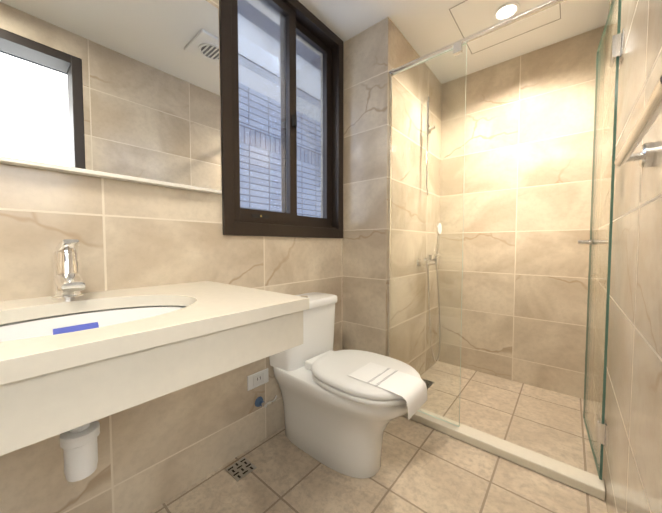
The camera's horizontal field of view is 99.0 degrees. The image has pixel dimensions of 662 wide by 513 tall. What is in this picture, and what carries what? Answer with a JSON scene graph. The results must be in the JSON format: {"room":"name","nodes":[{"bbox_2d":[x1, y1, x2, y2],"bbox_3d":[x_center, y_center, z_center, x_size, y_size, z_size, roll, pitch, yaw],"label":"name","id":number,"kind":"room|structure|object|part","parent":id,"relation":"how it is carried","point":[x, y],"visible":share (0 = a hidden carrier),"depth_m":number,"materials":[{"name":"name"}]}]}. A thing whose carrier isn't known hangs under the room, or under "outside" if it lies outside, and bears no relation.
{"room":"bathroom","nodes":[
{"label":"bathroom","id":0,"kind":"room"},
{"bbox_2d":[0,0,337,512],"bbox_3d":[-0.820,-0.199,0.906,0.150,2.265,2.510,2,3,40],"label":"wall","id":1,"kind":"structure","parent":0,"point":[153,454],"depth_m":1.00,"materials":[{"name":"tile"}]},
{"bbox_2d":[0,0,221,193],"bbox_3d":[-0.850,-0.613,0.710,0.033,0.742,1.196,2,3,40],"label":"mirror","id":2,"kind":"object","parent":1,"relation":"attached to","point":[126,90],"visible":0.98,"depth_m":0.89,"materials":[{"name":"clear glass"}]},
{"bbox_2d":[0,239,308,481],"bbox_3d":[-0.654,0.232,0.545,0.588,0.537,1.145,2,3,40],"label":"bathroom vanity","id":3,"kind":"object","parent":1,"relation":"attached to","point":[76,364],"visible":1,"depth_m":0.57,"materials":[{"name":"stone"}]},
{"bbox_2d":[51,239,84,299],"bbox_3d":[-0.709,0.035,0.764,0.131,0.162,0.066,2,3,40],"label":"faucet","id":4,"kind":"object","parent":3,"relation":"on","point":[68,283],"depth_m":0.76,"materials":[{"name":"silver metal"}]},
{"bbox_2d":[0,306,184,341],"bbox_3d":[-0.552,0.234,0.620,0.413,0.157,0.554,2,3,40],"label":"basin","id":5,"kind":"object","parent":3,"relation":"in","point":[83,318],"depth_m":0.74,"materials":[{"name":"white ceramic"}]},
{"bbox_2d":[247,368,268,390],"bbox_3d":[-0.352,0.595,1.369,0.010,0.070,0.120,2,3,40],"label":"electrical outlet","id":6,"kind":"object","parent":1,"relation":"attached to","point":[257,379],"visible":1,"depth_m":1.36,"materials":[{"name":"white plastic"}]},
{"bbox_2d":[255,395,276,407],"bbox_3d":[-0.315,0.710,1.383,0.054,0.048,0.100,2,3,40],"label":"angle valve","id":7,"kind":"object","parent":1,"relation":"attached to","point":[259,401],"visible":1,"depth_m":1.36,"materials":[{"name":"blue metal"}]},
{"bbox_2d":[234,222,338,237],"bbox_3d":[-0.231,-0.136,1.558,0.114,0.060,0.734,2,3,40],"label":"window sill","id":8,"kind":"structure","parent":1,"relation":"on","point":[250,229],"depth_m":1.44,"materials":[{"name":"brown metal"}]},
{"bbox_2d":[234,220,335,228],"bbox_3d":[-0.238,-0.172,1.563,0.095,0.010,0.734,2,3,40],"label":"track","id":9,"kind":"object","parent":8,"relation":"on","point":[281,224],"visible":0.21,"depth_m":1.46,"materials":[{"name":"brown metal"}]},
{"bbox_2d":[321,201,342,349],"bbox_3d":[0.005,-0.239,1.884,0.150,2.265,0.050,2,3,40],"label":"wall","id":10,"kind":"structure","parent":0,"point":[340,293],"depth_m":1.86,"materials":[{"name":"tile"}]},
{"bbox_2d":[149,361,606,512],"bbox_3d":[0.024,0.996,0.853,1.572,0.120,3.740,2,3,40],"label":"floor","id":11,"kind":"structure","parent":0,"point":[424,469],"depth_m":1.22,"materials":[{"name":"tile"}]},
{"bbox_2d":[225,457,256,481],"bbox_3d":[-0.390,0.919,1.225,0.094,0.003,0.094,2,3,40],"label":"floor drain","id":12,"kind":"object","parent":11,"relation":"on","point":[237,471],"visible":1,"depth_m":1.22,"materials":[{"name":"metal"}]},
{"bbox_2d":[269,292,426,478],"bbox_3d":[0.064,0.565,1.299,0.728,0.706,0.372,2,3,40],"label":"toilet","id":13,"kind":"object","parent":11,"relation":"on","point":[343,409],"visible":0.96,"depth_m":1.20,"materials":[{"name":"white ceramic"}]},
{"bbox_2d":[422,379,433,388],"bbox_3d":[0.659,0.889,1.974,0.080,0.003,0.120,2,3,40],"label":"shower drain","id":14,"kind":"object","parent":11,"relation":"on","point":[429,384],"depth_m":1.98,"materials":[{"name":"grey metal"}]},
{"bbox_2d":[387,0,624,499],"bbox_3d":[0.853,-0.083,1.532,0.962,1.981,0.534,2,3,40],"label":"shower enclosure","id":15,"kind":"object","parent":11,"relation":"on","point":[577,478],"visible":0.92,"depth_m":1.30,"materials":[{"name":"glass"}]},
{"bbox_3d":[0.501,-0.086,1.538,0.409,1.904,0.008,2,3,40],"label":"fixed glass","id":16,"kind":"part","parent":15,"relation":"part of","materials":[{"name":"clear glass"}]},
{"bbox_3d":[0.704,-1.047,1.327,0.948,0.025,0.025,2,3,40],"label":"rail","id":17,"kind":"part","parent":15,"relation":"part of","materials":[{"name":"silver metal"}]},
{"bbox_3d":[1.287,-0.073,1.434,0.052,0.022,0.026,2,3,40],"label":"knob","id":18,"kind":"part","parent":15,"relation":"part of","materials":[{"name":"silver metal"}]},
{"bbox_3d":[1.048,0.686,1.096,0.024,0.080,0.010,2,3,40],"label":"hinge arm","id":19,"kind":"part","parent":15,"relation":"part of"},
{"bbox_3d":[1.202,-0.079,1.267,0.042,1.894,0.489,2,3,40],"label":"door glass","id":20,"kind":"part","parent":15,"relation":"part of","materials":[{"name":"clear glass"}]},
{"bbox_3d":[1.065,0.686,1.094,0.006,0.090,0.060,2,3,40],"label":"hinge plate","id":21,"kind":"part","parent":15,"relation":"part of","materials":[{"name":"silver metal"}]},
{"bbox_3d":[1.048,-0.773,1.037,0.024,0.080,0.010,2,3,40],"label":"hinge arm","id":22,"kind":"part","parent":15,"relation":"part of"},
{"bbox_3d":[1.065,-0.772,1.034,0.006,0.090,0.060,2,3,40],"label":"hinge plate","id":23,"kind":"part","parent":15,"relation":"part of","materials":[{"name":"silver metal"}]},
{"bbox_2d":[343,17,441,375],"bbox_3d":[0.477,-0.252,2.193,0.472,2.265,1.030,2,3,40],"label":"wall","id":24,"kind":"structure","parent":0,"point":[365,69],"depth_m":1.78,"materials":[{"name":"tile"}]},
{"bbox_2d":[420,190,427,195],"bbox_3d":[0.653,-0.446,1.984,0.056,0.040,0.022,2,3,40],"label":"bracket","id":25,"kind":"object","parent":24,"relation":"attached to","point":[425,192],"depth_m":1.97,"materials":[{"name":"silver metal"}]},
{"bbox_2d":[425,102,428,189],"bbox_3d":[0.666,-0.763,1.960,0.019,0.654,0.019,2,3,40],"label":"bar","id":26,"kind":"object","parent":25,"relation":"attached to","point":[426,150],"depth_m":1.96,"materials":[{"name":"silver metal"}]},
{"bbox_2d":[424,125,429,134],"bbox_3d":[0.666,-0.875,1.956,0.034,0.060,0.034,2,3,40],"label":"slider","id":27,"kind":"object","parent":26,"relation":"attached to","point":[427,130],"depth_m":1.94,"materials":[{"name":"silver metal"}]},
{"bbox_2d":[421,96,429,104],"bbox_3d":[0.653,-1.081,1.958,0.056,0.040,0.022,2,3,40],"label":"bracket","id":28,"kind":"object","parent":24,"relation":"attached to","point":[425,100],"depth_m":1.95,"materials":[{"name":"silver metal"}]},
{"bbox_2d":[298,0,609,83],"bbox_3d":[0.024,-1.377,0.755,1.572,0.100,3.740,2,3,40],"label":"ceiling","id":29,"kind":"structure","parent":0,"point":[424,27],"depth_m":1.65,"materials":[{"name":"white paint"}]},
{"bbox_2d":[449,0,560,53],"bbox_3d":[0.982,-1.360,1.584,0.470,0.001,0.480,2,3,40],"label":"ceiling hatch","id":30,"kind":"object","parent":29,"relation":"attached to","point":[505,40],"visible":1,"depth_m":1.69,"materials":[{"name":"beige paint"}]},
{"bbox_2d":[494,2,519,20],"bbox_3d":[0.973,-1.355,1.566,0.124,0.008,0.124,2,3,40],"label":"recessed light","id":31,"kind":"object","parent":29,"relation":"in","point":[506,11],"visible":0.96,"depth_m":1.56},
{"bbox_2d":[438,25,605,400],"bbox_3d":[1.360,-0.245,2.024,1.102,2.265,0.150,2,3,40],"label":"wall","id":32,"kind":"structure","parent":0,"point":[524,178],"depth_m":1.95,"materials":[{"name":"tile"}]},
{"bbox_2d":[592,0,661,512],"bbox_3d":[1.040,-0.199,0.906,0.150,2.265,1.973,2,3,40],"label":"wall","id":33,"kind":"structure","parent":0,"point":[632,467],"depth_m":0.74,"materials":[{"name":"tile"}]},
{"bbox_2d":[614,75,661,167],"bbox_3d":[0.550,-0.214,0.483,0.054,0.052,0.440,2,3,40],"label":"towel bar","id":34,"kind":"object","parent":33,"relation":"attached to","point":[647,118],"visible":1,"depth_m":0.49,"materials":[{"name":"silver metal"}]},
{"bbox_3d":[0.668,-0.221,0.630,0.033,0.018,0.018,2,3,40],"label":"post","id":35,"kind":"part","parent":34,"relation":"part of","materials":[{"name":"silver metal"}]},
{"bbox_3d":[-0.256,-1.333,1.530,0.150,0.050,0.760,2,3,40],"label":"wall","id":36,"kind":"structure","parent":0,"visible":0},
{"bbox_2d":[219,0,342,237],"bbox_3d":[-0.231,-0.728,1.534,0.114,1.245,0.830,2,3,40],"label":"window","id":37,"kind":"structure","parent":36,"relation":"in","point":[268,19],"depth_m":1.50,"materials":[{"name":"brown metal"}]},
{"bbox_3d":[-0.437,-0.728,1.255,0.034,1.127,0.042,2,3,40],"label":"left window sash stile","id":38,"kind":"part","parent":37,"relation":"part of","materials":[{"name":"black metal"}]},
{"bbox_3d":[-0.340,-0.195,1.363,0.003,0.016,0.100,2,3,40],"label":"window pull","id":39,"kind":"part","parent":37,"relation":"part of","materials":[{"name":"gold metal"}]},
{"bbox_3d":[-0.325,-0.740,1.388,0.005,1.029,0.307,2,3,40],"label":"sash glass","id":40,"kind":"part","parent":37,"relation":"part of","materials":[{"name":"clear glass"}]},
{"bbox_3d":[-0.325,-0.198,1.410,0.034,0.056,0.307,2,3,40],"label":"left window sash rail","id":41,"kind":"part","parent":37,"relation":"part of","materials":[{"name":"black metal"}]},
{"bbox_3d":[-0.325,-1.276,1.366,0.034,0.042,0.307,2,3,40],"label":"left window sash top rail","id":42,"kind":"part","parent":37,"relation":"part of","materials":[{"name":"black metal"}]},
{"bbox_3d":[-0.247,-0.740,1.543,0.034,1.127,0.042,2,3,40],"label":"right window sash stile","id":43,"kind":"part","parent":37,"relation":"part of","materials":[{"name":"grey metal"}]},
{"bbox_3d":[-0.214,-0.739,1.519,0.034,1.127,0.048,2,3,40],"label":"left window sash stile","id":44,"kind":"part","parent":37,"relation":"part of","materials":[{"name":"black metal"}]},
{"bbox_2d":[292,114,296,126],"bbox_3d":[-0.195,-0.722,1.504,0.016,0.060,0.024,2,3,40],"label":"window latch","id":45,"kind":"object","parent":37,"relation":"attached to","point":[294,120],"depth_m":1.50,"materials":[{"name":"black metal"}]},
{"bbox_3d":[-0.134,-0.752,1.676,0.005,1.029,0.307,2,3,40],"label":"sash glass","id":46,"kind":"part","parent":37,"relation":"part of","materials":[{"name":"clear glass"}]},
{"bbox_3d":[-0.134,-1.287,1.654,0.034,0.042,0.307,2,3,40],"label":"top rail of the right window sash","id":47,"kind":"part","parent":37,"relation":"part of","materials":[{"name":"black metal"}]},
{"bbox_3d":[-0.134,-0.210,1.698,0.034,0.056,0.307,2,3,40],"label":"right window sash rail","id":48,"kind":"part","parent":37,"relation":"part of","materials":[{"name":"brown metal"}]},
{"bbox_3d":[-0.024,-0.751,1.807,0.034,1.127,0.048,2,3,40],"label":"right window sash stile","id":49,"kind":"part","parent":37,"relation":"part of","materials":[{"name":"black metal"}]},
{"bbox_3d":[0.652,0.044,1.995,0.043,0.025,0.026,2,3,40],"label":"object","id":50,"kind":"object","parent":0,"visible":0},
{"bbox_2d":[421,259,435,265],"bbox_3d":[0.699,0.043,2.018,0.044,0.044,0.180,2,3,40],"label":"mixer","id":51,"kind":"object","parent":50,"relation":"attached to","point":[430,261],"depth_m":1.96,"materials":[{"name":"silver metal"}]},
{"bbox_3d":[0.651,0.045,1.960,0.038,0.038,0.030,2,3,40],"label":"shower set mixer cap","id":52,"kind":"part","parent":51,"relation":"part of","materials":[{"name":"metal"}]},
{"bbox_2d":[427,257,440,361],"bbox_3d":[0.742,0.385,2.034,0.066,0.757,0.132,2,3,40],"label":"hose","id":53,"kind":"object","parent":51,"relation":"attached to","point":[435,360],"depth_m":2.05,"materials":[{"name":"silver metal"}]},
{"bbox_3d":[0.761,0.007,2.075,0.040,0.045,0.024,2,3,40],"label":"cradle","id":54,"kind":"object","parent":51,"relation":"attached to","visible":0},
{"bbox_2d":[435,235,439,256],"bbox_3d":[0.774,-0.076,2.060,0.037,0.167,0.028,2,3,40],"label":"handle","id":55,"kind":"object","parent":54,"relation":"in","point":[437,243],"depth_m":2.05,"materials":[{"name":"silver metal"}]},
{"bbox_2d":[435,222,439,234],"bbox_3d":[0.777,-0.204,2.053,0.029,0.094,0.094,2,3,40],"label":"shower head","id":56,"kind":"object","parent":55,"relation":"attached to","point":[436,226],"depth_m":2.02},
{"bbox_2d":[438,223,441,233],"bbox_3d":[0.789,-0.203,2.043,0.002,0.080,0.080,2,3,40],"label":"spray face","id":57,"kind":"object","parent":56,"relation":"attached to","point":[439,226],"depth_m":2.04,"materials":[{"name":"white plastic"}]},
{"label":"outside","id":58,"kind":"structure","parent":0,"visible":0},
{"bbox_2d":[238,1,320,217],"bbox_3d":[-0.148,-0.989,2.657,1.020,4.700,5.200,2,3,40],"label":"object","id":59,"kind":"object","parent":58,"point":[247,158],"depth_m":2.76,"materials":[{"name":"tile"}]}
]}

